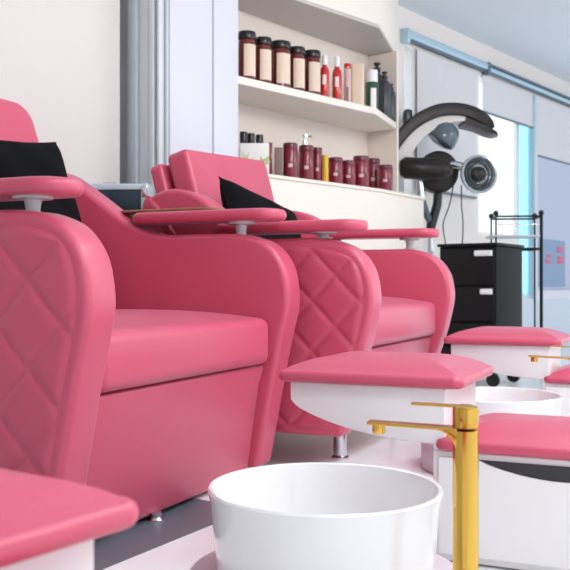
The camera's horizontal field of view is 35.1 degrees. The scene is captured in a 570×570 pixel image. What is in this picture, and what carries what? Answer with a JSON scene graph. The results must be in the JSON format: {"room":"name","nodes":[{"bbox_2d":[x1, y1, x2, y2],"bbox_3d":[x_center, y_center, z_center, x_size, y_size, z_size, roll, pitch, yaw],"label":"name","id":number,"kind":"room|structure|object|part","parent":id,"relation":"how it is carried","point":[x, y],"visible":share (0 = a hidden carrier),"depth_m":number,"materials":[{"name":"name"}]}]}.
{"room":"salon","nodes":[
{"label":"salon","id":0,"kind":"room"},
{"bbox_2d":[120,0,211,183],"bbox_3d":[-0.591,-0.690,4.402,0.380,2.620,0.285,0,0,39],"label":"door frame","id":1,"kind":"structure","parent":0,"point":[190,21],"depth_m":4.30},
{"bbox_2d":[127,0,138,183],"bbox_3d":[-0.712,-0.690,4.285,0.070,2.620,0.050,0,0,39],"label":"trim","id":2,"kind":"structure","parent":1,"relation":"attached to","point":[132,5],"depth_m":4.26,"materials":[{"name":"grey metal"}]},
{"bbox_2d":[139,0,148,183],"bbox_3d":[-0.653,-0.690,4.247,0.070,2.620,0.035,0,0,39],"label":"trim","id":3,"kind":"structure","parent":1,"relation":"attached to","point":[143,4],"depth_m":4.24,"materials":[{"name":"grey metal"}]},
{"bbox_2d":[149,0,156,194],"bbox_3d":[-0.608,-0.690,4.201,0.032,2.620,0.050,0,0,39],"label":"trim","id":4,"kind":"structure","parent":1,"relation":"attached to","point":[152,3],"depth_m":4.18,"materials":[{"name":"grey metal"}]},
{"bbox_2d":[157,0,163,164],"bbox_3d":[-0.575,-0.690,4.177,0.020,2.620,0.045,0,0,39],"label":"trim","id":5,"kind":"structure","parent":1,"relation":"attached to","point":[160,3],"depth_m":4.16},
{"bbox_2d":[164,0,168,164],"bbox_3d":[-0.550,-0.690,4.176,0.019,2.620,0.015,0,0,39],"label":"trim","id":6,"kind":"structure","parent":1,"relation":"attached to","point":[166,2],"depth_m":4.17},
{"bbox_2d":[0,0,569,299],"bbox_3d":[0.267,-0.690,5.768,0.295,2.620,15.700,0,0,39],"label":"wall","id":7,"kind":"structure","parent":0,"point":[60,59],"depth_m":4.09,"materials":[{"name":"paint"}]},
{"bbox_2d":[404,44,413,194],"bbox_3d":[0.892,-1.185,6.562,0.030,1.110,0.146,0,0,39],"label":"window","id":8,"kind":"structure","parent":7,"relation":"in","point":[405,46],"depth_m":6.61,"materials":[{"name":"white plastic"}]},
{"bbox_2d":[401,28,569,297],"bbox_3d":[2.527,-0.859,8.529,0.098,1.958,5.363,0,0,39],"label":"window","id":9,"kind":"structure","parent":7,"relation":"in","point":[529,295],"depth_m":7.86,"materials":[{"name":"metal"}]},
{"bbox_2d":[417,49,476,198],"bbox_3d":[1.263,-1.214,6.958,0.018,1.028,0.931,0,0,39],"label":"roller blind","id":10,"kind":"object","parent":9,"relation":"attached to","point":[439,80],"visible":0.54,"depth_m":6.95,"materials":[{"name":"white fabric"}]},
{"bbox_3d":[2.540,-1.786,8.518,0.066,0.105,5.363,0,0,39],"label":"blind rail","id":11,"kind":"part","parent":9,"relation":"part of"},
{"bbox_2d":[482,75,533,128],"bbox_3d":[1.940,-1.574,7.794,0.018,0.308,0.991,0,0,39],"label":"roller blind","id":12,"kind":"object","parent":9,"relation":"attached to","point":[500,100],"visible":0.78,"depth_m":7.76,"materials":[{"name":"white fabric"}]},
{"bbox_2d":[538,97,569,164],"bbox_3d":[2.685,-1.454,8.714,0.018,0.548,1.201,0,0,39],"label":"roller blind","id":13,"kind":"object","parent":9,"relation":"attached to","point":[553,119],"visible":1,"depth_m":8.54,"materials":[{"name":"white fabric"}]},
{"bbox_2d":[478,73,516,234],"bbox_3d":[1.809,-1.080,7.695,0.030,1.320,0.752,0,0,39],"label":"window","id":14,"kind":"structure","parent":7,"relation":"in","point":[479,75],"depth_m":7.97,"materials":[{"name":"white plastic"}]},
{"bbox_2d":[532,95,537,297],"bbox_3d":[2.285,-0.805,8.240,0.040,1.850,0.060,0,0,39],"label":"trim","id":15,"kind":"structure","parent":7,"relation":"attached to","point":[535,98],"depth_m":8.22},
{"bbox_2d":[522,298,569,348],"bbox_3d":[3.640,0.375,9.920,0.012,0.490,5.001,0,0,39],"label":"baseboard","id":16,"kind":"structure","parent":7,"relation":"attached to","point":[556,312],"depth_m":8.52,"materials":[{"name":"white paint"}]},
{"bbox_2d":[538,157,569,297],"bbox_3d":[2.911,-0.810,9.057,0.030,1.860,2.059,0,0,39],"label":"window","id":17,"kind":"structure","parent":7,"relation":"in","point":[553,177],"depth_m":8.68,"materials":[{"name":"blue glass"}]},
{"bbox_2d":[538,238,564,286],"bbox_3d":[2.549,-0.206,8.600,0.006,0.452,0.647,0,0,39],"label":"poster","id":18,"kind":"object","parent":17,"relation":"attached to","point":[553,250],"visible":1,"depth_m":8.61,"materials":[{"name":"blue paper"}]},
{"bbox_2d":[103,348,569,569],"bbox_3d":[3.152,0.680,3.431,7.820,0.120,15.700,0,0,39],"label":"floor","id":19,"kind":"structure","parent":0,"point":[182,553],"depth_m":3.22,"materials":[{"name":"tile"}]},
{"bbox_2d":[0,468,137,569],"bbox_3d":[-0.199,0.392,0.686,0.994,0.448,0.370,0,0,35],"label":"footrest","id":20,"kind":"object","parent":19,"relation":"on","point":[47,523],"visible":1,"depth_m":0.81,"materials":[{"name":"pink leather"}]},
{"bbox_3d":[-0.428,0.301,0.845,0.379,0.138,0.316,0,0,35],"label":"footrest arm","id":21,"kind":"part","parent":20,"relation":"part of","materials":[{"name":"white paint"}]},
{"bbox_2d":[0,98,299,521],"bbox_3d":[-0.641,0.007,2.616,1.023,1.226,1.196,0,0,24],"label":"chair","id":22,"kind":"object","parent":19,"relation":"on","point":[142,364],"visible":0.96,"depth_m":2.32,"materials":[{"name":"pink leather"}]},
{"bbox_3d":[-0.906,-0.230,2.726,0.318,0.751,0.610,0,0,24],"label":"backrest","id":23,"kind":"part","parent":22,"relation":"part of","materials":[{"name":"pink leather"}]},
{"bbox_3d":[-0.871,0.089,2.084,0.959,0.952,0.012,0,0,24],"label":"quilted panel","id":24,"kind":"part","parent":22,"relation":"part of","materials":[{"name":"pink leather"}]},
{"bbox_2d":[0,140,81,222],"bbox_3d":[-0.752,-0.255,2.591,0.172,0.383,0.487,0,0,22],"label":"pillow","id":25,"kind":"object","parent":22,"relation":"on","point":[17,159],"visible":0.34,"depth_m":2.59,"materials":[{"name":"black fabric"}]},
{"bbox_2d":[0,176,83,211],"bbox_3d":[-0.709,-0.197,2.076,0.546,0.082,0.258,0,0,39],"label":"armrest","id":26,"kind":"object","parent":22,"relation":"on","point":[32,190],"depth_m":1.95,"materials":[{"name":"pink leather"}]},
{"bbox_3d":[-0.855,0.088,2.142,1.023,0.993,0.112,0,0,24],"label":"armrest","id":27,"kind":"part","parent":22,"relation":"part of","materials":[{"name":"pink leather"}]},
{"bbox_3d":[-0.340,0.608,2.362,0.043,0.024,0.043,0,0,24],"label":"leg","id":28,"kind":"part","parent":22,"relation":"part of","materials":[{"name":"silver metal"}]},
{"bbox_2d":[121,207,224,214],"bbox_3d":[-0.390,-0.255,3.104,0.400,0.010,0.100,0,0,24],"label":"wooden tray","id":29,"kind":"object","parent":22,"relation":"on","point":[123,212],"depth_m":3.06,"materials":[{"name":"brown wood"}]},
{"bbox_3d":[-0.435,0.088,3.076,1.023,0.993,0.112,0,0,24],"label":"armrest","id":30,"kind":"part","parent":22,"relation":"part of","materials":[{"name":"pink leather"}]},
{"bbox_2d":[101,309,267,392],"bbox_3d":[-0.519,0.161,2.553,0.640,0.175,0.904,0,0,24],"label":"seat cushion","id":31,"kind":"object","parent":22,"relation":"on","point":[150,349],"depth_m":2.39,"materials":[{"name":"pink leather"}]},
{"bbox_2d":[133,208,285,234],"bbox_3d":[-0.257,-0.202,2.996,0.546,0.092,0.258,0,0,39],"label":"armrest","id":32,"kind":"object","parent":22,"relation":"on","point":[241,218],"depth_m":2.93,"materials":[{"name":"pink leather"}]},
{"bbox_2d":[94,498,212,569],"bbox_3d":[-0.585,0.618,2.072,0.438,0.002,1.311,0,0,30],"label":"trim","id":33,"kind":"structure","parent":19,"relation":"on","point":[191,515],"depth_m":2.23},
{"bbox_2d":[142,149,454,459],"bbox_3d":[0.071,0.030,3.608,0.970,1.180,1.179,0,0,24],"label":"chair","id":34,"kind":"object","parent":19,"relation":"on","point":[352,298],"visible":0.44,"depth_m":3.17,"materials":[{"name":"pink leather"}]},
{"bbox_3d":[-0.190,-0.208,3.726,0.267,0.704,0.710,0,0,24],"label":"backrest","id":35,"kind":"part","parent":34,"relation":"part of","materials":[{"name":"pink leather"}]},
{"bbox_3d":[-0.133,0.079,3.074,0.859,0.802,0.012,0,0,24],"label":"quilted panel","id":36,"kind":"part","parent":34,"relation":"part of","materials":[{"name":"pink leather"}]},
{"bbox_2d":[218,176,300,238],"bbox_3d":[-0.076,-0.225,3.565,0.155,0.355,0.673,0,0,25],"label":"pillow","id":37,"kind":"object","parent":34,"relation":"on","point":[233,195],"visible":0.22,"depth_m":3.37,"materials":[{"name":"black fabric"}]},
{"bbox_3d":[-0.117,0.078,3.131,0.923,0.843,0.112,0,0,24],"label":"armrest","id":38,"kind":"part","parent":34,"relation":"part of","materials":[{"name":"pink leather"}]},
{"bbox_2d":[215,219,367,238],"bbox_3d":[0.015,-0.187,3.072,0.546,0.062,0.258,0,0,39],"label":"armrest","id":39,"kind":"object","parent":34,"relation":"on","point":[322,228],"depth_m":2.99,"materials":[{"name":"pink leather"}]},
{"bbox_3d":[0.198,0.559,3.222,0.065,0.122,0.065,0,0,24],"label":"leg","id":40,"kind":"part","parent":34,"relation":"part of","materials":[{"name":"silver metal"}]},
{"bbox_3d":[0.302,0.078,4.066,0.923,0.843,0.112,0,0,24],"label":"armrest","id":41,"kind":"part","parent":34,"relation":"part of","materials":[{"name":"pink leather"}]},
{"bbox_2d":[328,228,438,249],"bbox_3d":[0.412,-0.202,4.016,0.546,0.092,0.258,0,0,39],"label":"armrest","id":42,"kind":"object","parent":34,"relation":"on","point":[409,235],"depth_m":3.93,"materials":[{"name":"pink leather"}]},
{"bbox_2d":[372,296,434,346],"bbox_3d":[0.173,0.129,3.562,0.640,0.175,0.904,0,0,24],"label":"seat cushion","id":43,"kind":"object","parent":34,"relation":"on","point":[403,320],"depth_m":3.48,"materials":[{"name":"pink leather"}]},
{"bbox_2d":[212,0,425,251],"bbox_3d":[0.203,-0.690,5.318,0.458,2.620,2.118,0,0,39],"label":"shelf unit","id":44,"kind":"object","parent":19,"relation":"on","point":[355,31],"visible":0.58,"depth_m":5.29,"materials":[{"name":"white wood"}]},
{"bbox_3d":[-0.438,-0.690,4.590,0.378,2.620,0.179,0,0,39],"label":"panel","id":45,"kind":"part","parent":44,"relation":"part of","materials":[{"name":"white wood"}]},
{"bbox_2d":[240,131,246,142],"bbox_3d":[-0.224,-0.704,4.863,0.042,0.246,0.042,0,0,-3],"label":"bottle","id":46,"kind":"object","parent":44,"relation":"on","point":[243,135],"visible":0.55,"depth_m":4.84,"materials":[{"name":"black plastic"}]},
{"bbox_2d":[238,30,255,79],"bbox_3d":[-0.201,-1.200,4.751,0.095,0.266,0.095,0,0,-2],"label":"jar","id":47,"kind":"object","parent":44,"relation":"on","point":[246,44],"visible":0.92,"depth_m":4.71,"materials":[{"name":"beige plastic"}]},
{"bbox_2d":[247,133,254,142],"bbox_3d":[-0.185,-0.703,4.906,0.042,0.245,0.042,0,0,-2],"label":"bottle","id":48,"kind":"object","parent":44,"relation":"on","point":[250,136],"visible":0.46,"depth_m":4.89,"materials":[{"name":"black plastic"}]},
{"bbox_2d":[240,143,270,173],"bbox_3d":[-0.156,-0.663,4.754,0.163,0.162,0.082,0,0,-2],"label":"carton","id":49,"kind":"object","parent":44,"relation":"on","point":[256,151],"visible":0.63,"depth_m":4.71,"materials":[{"name":"white cardboard"}]},
{"bbox_2d":[256,134,262,142],"bbox_3d":[-0.140,-0.703,4.955,0.043,0.245,0.043,0,0,-2],"label":"bottle","id":50,"kind":"object","parent":44,"relation":"on","point":[259,138],"visible":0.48,"depth_m":4.94,"materials":[{"name":"black plastic"}]},
{"bbox_2d":[255,36,271,83],"bbox_3d":[-0.118,-1.196,4.838,0.094,0.258,0.095,0,0,-1],"label":"jar","id":51,"kind":"object","parent":44,"relation":"on","point":[263,43],"visible":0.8,"depth_m":4.80,"materials":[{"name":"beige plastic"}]},
{"bbox_2d":[268,142,272,173],"bbox_3d":[-0.080,-0.675,4.873,0.024,0.186,0.060,0,0,-1],"label":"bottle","id":52,"kind":"object","parent":44,"relation":"on","point":[270,143],"visible":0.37,"depth_m":4.84,"materials":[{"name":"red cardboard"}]},
{"bbox_2d":[274,147,282,175],"bbox_3d":[-0.035,-0.665,4.922,0.046,0.166,0.060,0,0,0],"label":"carton","id":53,"kind":"object","parent":44,"relation":"on","point":[278,151],"visible":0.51,"depth_m":4.89,"materials":[{"name":"cardboard"}]},
{"bbox_2d":[271,40,290,87],"bbox_3d":[-0.026,-1.199,4.936,0.115,0.262,0.115,0,0,0],"label":"jar","id":54,"kind":"object","parent":44,"relation":"on","point":[281,54],"visible":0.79,"depth_m":4.89,"materials":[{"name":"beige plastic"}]},
{"bbox_2d":[283,142,297,177],"bbox_3d":[0.029,-0.681,4.962,0.080,0.199,0.082,0,0,0],"label":"jar","id":55,"kind":"object","parent":44,"relation":"on","point":[290,152],"visible":0.87,"depth_m":4.93,"materials":[{"name":"red plastic"}]},
{"bbox_2d":[290,46,304,90],"bbox_3d":[0.064,-1.196,5.031,0.097,0.258,0.098,0,0,1],"label":"jar","id":56,"kind":"object","parent":44,"relation":"on","point":[297,52],"visible":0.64,"depth_m":4.99,"materials":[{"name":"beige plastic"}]},
{"bbox_2d":[297,144,298,177],"bbox_3d":[0.076,-0.695,5.162,0.013,0.227,0.013,0,0,1],"label":"bottle","id":57,"kind":"object","parent":44,"relation":"on","point":[298,144],"visible":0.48,"depth_m":5.16,"materials":[{"name":"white plastic"}]},
{"bbox_3d":[0.026,-1.080,5.449,0.018,1.000,1.739,0,0,39],"label":"panel","id":58,"kind":"part","parent":44,"relation":"part of","materials":[{"name":"beige wood"}]},
{"bbox_2d":[299,145,313,179],"bbox_3d":[0.119,-0.682,5.061,0.084,0.200,0.086,0,0,1],"label":"jar","id":59,"kind":"object","parent":44,"relation":"on","point":[306,152],"visible":0.87,"depth_m":5.03,"materials":[{"name":"red plastic"}]},
{"bbox_2d":[302,134,311,144],"bbox_3d":[0.118,-0.728,5.238,0.065,0.293,0.060,0,0,-38],"label":"pump bottle","id":60,"kind":"object","parent":44,"relation":"on","point":[304,142],"visible":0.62,"depth_m":5.22,"materials":[{"name":"white plastic"}]},
{"bbox_2d":[305,49,320,94],"bbox_3d":[0.154,-1.199,5.126,0.100,0.262,0.100,0,0,2],"label":"jar","id":61,"kind":"object","parent":44,"relation":"on","point":[312,56],"visible":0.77,"depth_m":5.08,"materials":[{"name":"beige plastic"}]},
{"bbox_2d":[314,147,321,180],"bbox_3d":[0.184,-0.681,5.131,0.057,0.200,0.059,0,0,2],"label":"jar","id":62,"kind":"object","parent":44,"relation":"on","point":[317,150],"visible":0.72,"depth_m":5.11,"materials":[{"name":"red plastic"}]},
{"bbox_2d":[321,55,328,96],"bbox_3d":[0.228,-1.196,5.197,0.055,0.258,0.057,0,0,2],"label":"spray bottle","id":63,"kind":"object","parent":44,"relation":"on","point":[324,69],"visible":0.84,"depth_m":5.18,"materials":[{"name":"red plastic"}]},
{"bbox_2d":[322,155,328,181],"bbox_3d":[0.230,-0.659,5.124,0.036,0.156,0.036,0,0,3],"label":"bottle","id":64,"kind":"object","parent":44,"relation":"on","point":[325,162],"visible":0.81,"depth_m":5.11,"materials":[{"name":"yellow plastic"}]},
{"bbox_2d":[328,157,342,183],"bbox_3d":[0.293,-0.660,5.236,0.087,0.158,0.089,0,0,3],"label":"jar","id":65,"kind":"object","parent":44,"relation":"on","point":[335,163],"visible":0.82,"depth_m":5.20,"materials":[{"name":"red plastic"}]},
{"bbox_2d":[332,56,341,99],"bbox_3d":[0.305,-1.202,5.278,0.056,0.270,0.058,0,0,3],"label":"spray bottle","id":66,"kind":"object","parent":44,"relation":"on","point":[336,75],"visible":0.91,"depth_m":5.26,"materials":[{"name":"red plastic"}]},
{"bbox_2d":[269,178,423,251],"bbox_3d":[0.225,0.030,5.339,0.430,1.180,1.819,0,0,39],"label":"countertop","id":67,"kind":"structure","parent":44,"relation":"on","point":[381,210],"depth_m":5.27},
{"bbox_2d":[268,174,425,199],"bbox_3d":[0.232,-0.570,5.340,0.440,0.020,1.829,0,0,39],"label":"shelf","id":68,"kind":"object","parent":44,"relation":"on","point":[272,176],"depth_m":5.15,"materials":[{"name":"white wood"}]},
{"bbox_2d":[344,63,350,101],"bbox_3d":[0.371,-1.191,5.349,0.042,0.246,0.044,0,0,4],"label":"bottle","id":69,"kind":"object","parent":44,"relation":"on","point":[347,66],"visible":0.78,"depth_m":5.33,"materials":[{"name":"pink plastic"}]},
{"bbox_2d":[343,160,355,184],"bbox_3d":[0.374,-0.658,5.325,0.089,0.152,0.090,0,0,4],"label":"jar","id":70,"kind":"object","parent":44,"relation":"on","point":[349,166],"visible":0.8,"depth_m":5.29,"materials":[{"name":"red plastic"}]},
{"bbox_2d":[351,63,363,104],"bbox_3d":[0.437,-1.201,5.426,0.079,0.267,0.045,0,0,5],"label":"carton","id":71,"kind":"object","parent":44,"relation":"on","point":[357,69],"visible":0.77,"depth_m":5.40,"materials":[{"name":"beige cardboard"}]},
{"bbox_2d":[353,155,368,186],"bbox_3d":[0.456,-0.676,5.400,0.096,0.190,0.098,0,0,5],"label":"jar","id":72,"kind":"object","parent":44,"relation":"on","point":[362,162],"visible":0.78,"depth_m":5.36,"materials":[{"name":"red plastic"}]},
{"bbox_2d":[366,69,377,108],"bbox_3d":[0.536,-1.195,5.545,0.077,0.254,0.079,0,0,6],"label":"bottle","id":73,"kind":"object","parent":44,"relation":"on","point":[371,74],"visible":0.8,"depth_m":5.51,"materials":[{"name":"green plastic"}]},
{"bbox_2d":[369,158,379,187],"bbox_3d":[0.553,-0.687,5.654,0.088,0.210,0.090,0,0,6],"label":"jar","id":74,"kind":"object","parent":44,"relation":"on","point":[373,162],"visible":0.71,"depth_m":5.61,"materials":[{"name":"red plastic"}]},
{"bbox_2d":[373,62,381,84],"bbox_3d":[0.608,-1.267,5.947,0.106,0.399,0.106,0,0,6],"label":"pump bottle","id":75,"kind":"object","parent":44,"relation":"on","point":[376,64],"visible":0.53,"depth_m":5.92,"materials":[{"name":"grey plastic"}]},
{"bbox_3d":[0.650,-1.065,6.036,0.248,0.967,0.020,0,0,39],"label":"panel","id":76,"kind":"part","parent":44,"relation":"part of","materials":[{"name":"beige wood"}]},
{"bbox_2d":[378,71,390,118],"bbox_3d":[0.643,-1.222,5.815,0.084,0.309,0.084,0,0,6],"label":"bottle","id":77,"kind":"object","parent":44,"relation":"on","point":[384,87],"visible":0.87,"depth_m":5.78,"materials":[{"name":"grey plastic"}]},
{"bbox_2d":[377,165,392,190],"bbox_3d":[0.616,-0.659,5.546,0.096,0.155,0.097,0,0,6],"label":"jar","id":78,"kind":"object","parent":44,"relation":"on","point":[384,172],"visible":0.98,"depth_m":5.51,"materials":[{"name":"red plastic"}]},
{"bbox_2d":[390,84,395,121],"bbox_3d":[0.700,-1.195,5.918,0.059,0.254,0.059,0,0,7],"label":"pump bottle","id":79,"kind":"object","parent":44,"relation":"on","point":[393,95],"visible":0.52,"depth_m":5.89,"materials":[{"name":"grey plastic"}]},
{"bbox_2d":[190,462,452,569],"bbox_3d":[0.073,0.492,1.650,0.508,0.251,0.508,0,0,39],"label":"basin","id":80,"kind":"object","parent":19,"relation":"on","point":[316,515],"visible":1,"depth_m":1.54,"materials":[{"name":"white ceramic"}]},
{"bbox_2d":[367,402,478,569],"bbox_3d":[0.229,0.406,1.469,0.190,0.428,0.060,0,0,17],"label":"faucet","id":81,"kind":"object","parent":19,"relation":"on","point":[463,432],"visible":1,"depth_m":1.43,"materials":[{"name":"gold metal"}]},
{"bbox_3d":[0.209,0.244,1.475,0.148,0.038,0.033,0,0,17],"label":"spout","id":82,"kind":"part","parent":81,"relation":"part of","materials":[{"name":"gold metal"}]},
{"bbox_3d":[0.252,0.195,1.462,0.094,0.006,0.015,0,0,17],"label":"lever","id":83,"kind":"part","parent":81,"relation":"part of","materials":[{"name":"gold metal"}]},
{"bbox_2d":[278,351,569,569],"bbox_3d":[0.505,0.392,2.122,0.994,0.448,0.370,0,0,24],"label":"station","id":84,"kind":"object","parent":19,"relation":"on","point":[524,459],"visible":0.81,"depth_m":2.00,"materials":[{"name":"white paint"}]},
{"bbox_3d":[0.250,0.301,2.234,0.379,0.138,0.316,0,0,24],"label":"footrest arm","id":85,"kind":"part","parent":84,"relation":"part of","materials":[{"name":"white paint"}]},
{"bbox_2d":[278,351,493,388],"bbox_3d":[0.258,0.200,2.233,0.452,0.063,0.370,0,0,24],"label":"cushion","id":86,"kind":"object","parent":84,"relation":"on","point":[351,369],"depth_m":2.10,"materials":[{"name":"pink leather"}]},
{"bbox_2d":[436,413,569,459],"bbox_3d":[0.680,0.339,2.044,0.610,0.062,0.360,0,0,24],"label":"seat cushion","id":87,"kind":"object","parent":84,"relation":"on","point":[502,436],"depth_m":1.97,"materials":[{"name":"pink leather"}]},
{"bbox_3d":[0.601,0.491,1.898,0.561,0.214,0.010,0,0,24],"label":"drawer","id":88,"kind":"part","parent":84,"relation":"part of","materials":[{"name":"white paint"}]},
{"bbox_2d":[398,102,497,254],"bbox_3d":[1.070,-0.316,6.282,0.828,1.871,0.457,0,0,0],"label":"hair dryer","id":89,"kind":"object","parent":19,"relation":"on","point":[437,172],"visible":0.79,"depth_m":6.17,"materials":[{"name":"black plastic"}]},
{"bbox_3d":[0.964,-0.793,6.130,0.359,0.158,0.154,0,0,0],"label":"arm","id":90,"kind":"part","parent":89,"relation":"part of"},
{"bbox_3d":[1.053,-1.031,6.290,0.795,0.440,0.260,0,0,0],"label":"arched arm","id":91,"kind":"part","parent":89,"relation":"part of"},
{"bbox_3d":[1.202,-0.820,6.215,0.122,0.090,0.070,0,0,28],"label":"link arm","id":92,"kind":"part","parent":89,"relation":"part of","materials":[{"name":"silver metal"}]},
{"bbox_2d":[460,154,497,193],"bbox_3d":[1.325,-0.759,6.174,0.268,0.268,0.052,0,0,-14],"label":"hood","id":93,"kind":"object","parent":89,"relation":"attached to","point":[478,173],"depth_m":6.16,"materials":[{"name":"grey plastic"}]},
{"bbox_2d":[437,242,523,386],"bbox_3d":[1.235,0.182,5.682,0.394,0.875,0.490,0,0,35],"label":"trolley","id":94,"kind":"object","parent":19,"relation":"on","point":[487,277],"visible":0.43,"depth_m":5.50,"materials":[{"name":"black plastic"}]},
{"bbox_3d":[1.113,0.451,5.508,0.346,0.138,0.013,0,0,35],"label":"drawer","id":95,"kind":"part","parent":94,"relation":"part of","materials":[{"name":"black plastic"}]},
{"bbox_3d":[1.113,-0.110,5.508,0.346,0.220,0.013,0,0,35],"label":"drawer","id":96,"kind":"part","parent":94,"relation":"part of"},
{"bbox_3d":[1.113,0.301,5.508,0.346,0.138,0.013,0,0,35],"label":"drawer","id":97,"kind":"part","parent":94,"relation":"part of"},
{"bbox_3d":[1.113,0.116,5.508,0.346,0.208,0.013,0,0,35],"label":"drawer","id":98,"kind":"part","parent":94,"relation":"part of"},
{"bbox_2d":[437,242,523,247],"bbox_3d":[1.242,-0.245,5.692,0.394,0.019,0.465,0,0,35],"label":"tray","id":99,"kind":"object","parent":94,"relation":"on","point":[463,245],"depth_m":5.51,"materials":[{"name":"black plastic"}]},
{"bbox_3d":[1.197,-0.192,5.431,0.107,0.034,0.036,0,0,35],"label":"handle","id":100,"kind":"part","parent":94,"relation":"part of","materials":[{"name":"white plastic"}]},
{"bbox_3d":[1.212,0.040,5.420,0.070,0.034,0.036,0,0,35],"label":"handle","id":101,"kind":"part","parent":94,"relation":"part of","materials":[{"name":"white plastic"}]},
{"bbox_2d":[421,387,562,473],"bbox_3d":[0.716,0.492,3.040,0.508,0.251,0.508,0,0,39],"label":"basin","id":102,"kind":"object","parent":19,"relation":"on","point":[488,399],"visible":0.11,"depth_m":2.97,"materials":[{"name":"white ceramic"}]},
{"bbox_3d":[0.716,0.491,3.040,0.429,0.249,0.429,0,0,39],"label":"bowl","id":103,"kind":"part","parent":102,"relation":"part of","materials":[{"name":"white ceramic"}]},
{"bbox_2d":[443,326,569,416],"bbox_3d":[1.148,0.392,3.512,0.994,0.448,0.370,0,0,24],"label":"station","id":104,"kind":"object","parent":19,"relation":"on","point":[507,349],"visible":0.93,"depth_m":3.46,"materials":[{"name":"white paint"}]},
{"bbox_3d":[0.893,0.301,3.624,0.379,0.138,0.316,0,0,24],"label":"footrest arm","id":105,"kind":"part","parent":104,"relation":"part of","materials":[{"name":"white paint"}]},
{"bbox_2d":[443,326,569,345],"bbox_3d":[0.901,0.200,3.623,0.452,0.063,0.370,0,0,24],"label":"cushion","id":106,"kind":"object","parent":104,"relation":"on","point":[484,335],"depth_m":3.49,"materials":[{"name":"pink leather"}]},
{"bbox_2d":[544,364,569,383],"bbox_3d":[1.323,0.339,3.434,0.610,0.062,0.360,0,0,24],"label":"seat cushion","id":107,"kind":"object","parent":104,"relation":"on","point":[553,373],"depth_m":3.40,"materials":[{"name":"pink leather"}]},
{"bbox_3d":[1.244,0.491,3.288,0.561,0.214,0.010,0,0,24],"label":"drawer","id":108,"kind":"part","parent":104,"relation":"part of","materials":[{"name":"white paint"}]},
{"bbox_2d":[485,210,543,327],"bbox_3d":[1.582,0.058,6.215,0.358,1.125,0.295,0,0,6],"label":"wire cart","id":109,"kind":"object","parent":19,"relation":"on","point":[494,215],"visible":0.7,"depth_m":6.09,"materials":[{"name":"black metal"}]},
{"bbox_3d":[1.457,0.075,6.359,0.011,1.090,0.012,0,0,6],"label":"post","id":110,"kind":"part","parent":109,"relation":"part of","materials":[{"name":"metal"}]},
{"bbox_3d":[1.430,0.075,6.100,0.011,1.090,0.012,0,0,6],"label":"post","id":111,"kind":"part","parent":109,"relation":"part of","materials":[{"name":"metal"}]},
{"bbox_2d":[485,235,539,238],"bbox_3d":[1.568,-0.332,6.214,0.330,0.013,0.285,0,0,6],"label":"glass shelf","id":112,"kind":"object","parent":109,"relation":"attached to","point":[491,236],"depth_m":6.10,"materials":[{"name":"clear glass"}]},
{"bbox_3d":[1.593,-0.465,6.214,0.313,0.012,0.273,0,0,6],"label":"rail","id":113,"kind":"part","parent":109,"relation":"part of","materials":[{"name":"metal"}]},
{"bbox_3d":[1.593,-0.246,6.214,0.313,0.012,0.273,0,0,6],"label":"rail","id":114,"kind":"part","parent":109,"relation":"part of","materials":[{"name":"metal"}]},
{"bbox_3d":[1.756,0.075,6.327,0.011,1.090,0.012,0,0,6],"label":"post","id":115,"kind":"part","parent":109,"relation":"part of","materials":[{"name":"metal"}]},
{"bbox_3d":[1.728,0.075,6.069,0.021,1.090,0.022,0,0,6],"label":"post","id":116,"kind":"part","parent":109,"relation":"part of","materials":[{"name":"black metal"}]},
{"bbox_2d":[528,345,569,361],"bbox_3d":[0.872,0.406,2.859,0.190,0.428,0.060,0,0,17],"label":"faucet","id":117,"kind":"object","parent":19,"relation":"on","point":[534,358],"visible":1,"depth_m":2.86,"materials":[{"name":"gold metal"}]},
{"bbox_3d":[0.852,0.244,2.865,0.148,0.038,0.033,0,0,17],"label":"spout","id":118,"kind":"part","parent":117,"relation":"part of","materials":[{"name":"gold metal"}]},
{"bbox_3d":[-0.665,0.159,3.970,0.440,0.922,0.320,0,0,0],"label":"side table","id":119,"kind":"object","parent":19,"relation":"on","visible":0},
{"bbox_2d":[88,182,153,209],"bbox_3d":[-0.728,-0.378,3.967,0.275,0.150,0.201,0,0,0],"label":"equipment case","id":120,"kind":"object","parent":119,"relation":"on","point":[126,196],"visible":0.43,"depth_m":3.88,"materials":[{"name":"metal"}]},
{"bbox_3d":[-0.605,-0.371,3.970,0.030,0.136,0.196,0,0,0],"label":"corner post","id":121,"kind":"part","parent":120,"relation":"part of","materials":[{"name":"metal"}]},
{"bbox_2d":[398,0,569,82],"bbox_3d":[3.152,-2.060,3.431,7.820,0.120,15.700,0,0,39],"label":"ceiling","id":122,"kind":"structure","parent":0,"point":[536,33],"depth_m":6.91,"materials":[{"name":"paint"}]}
]}

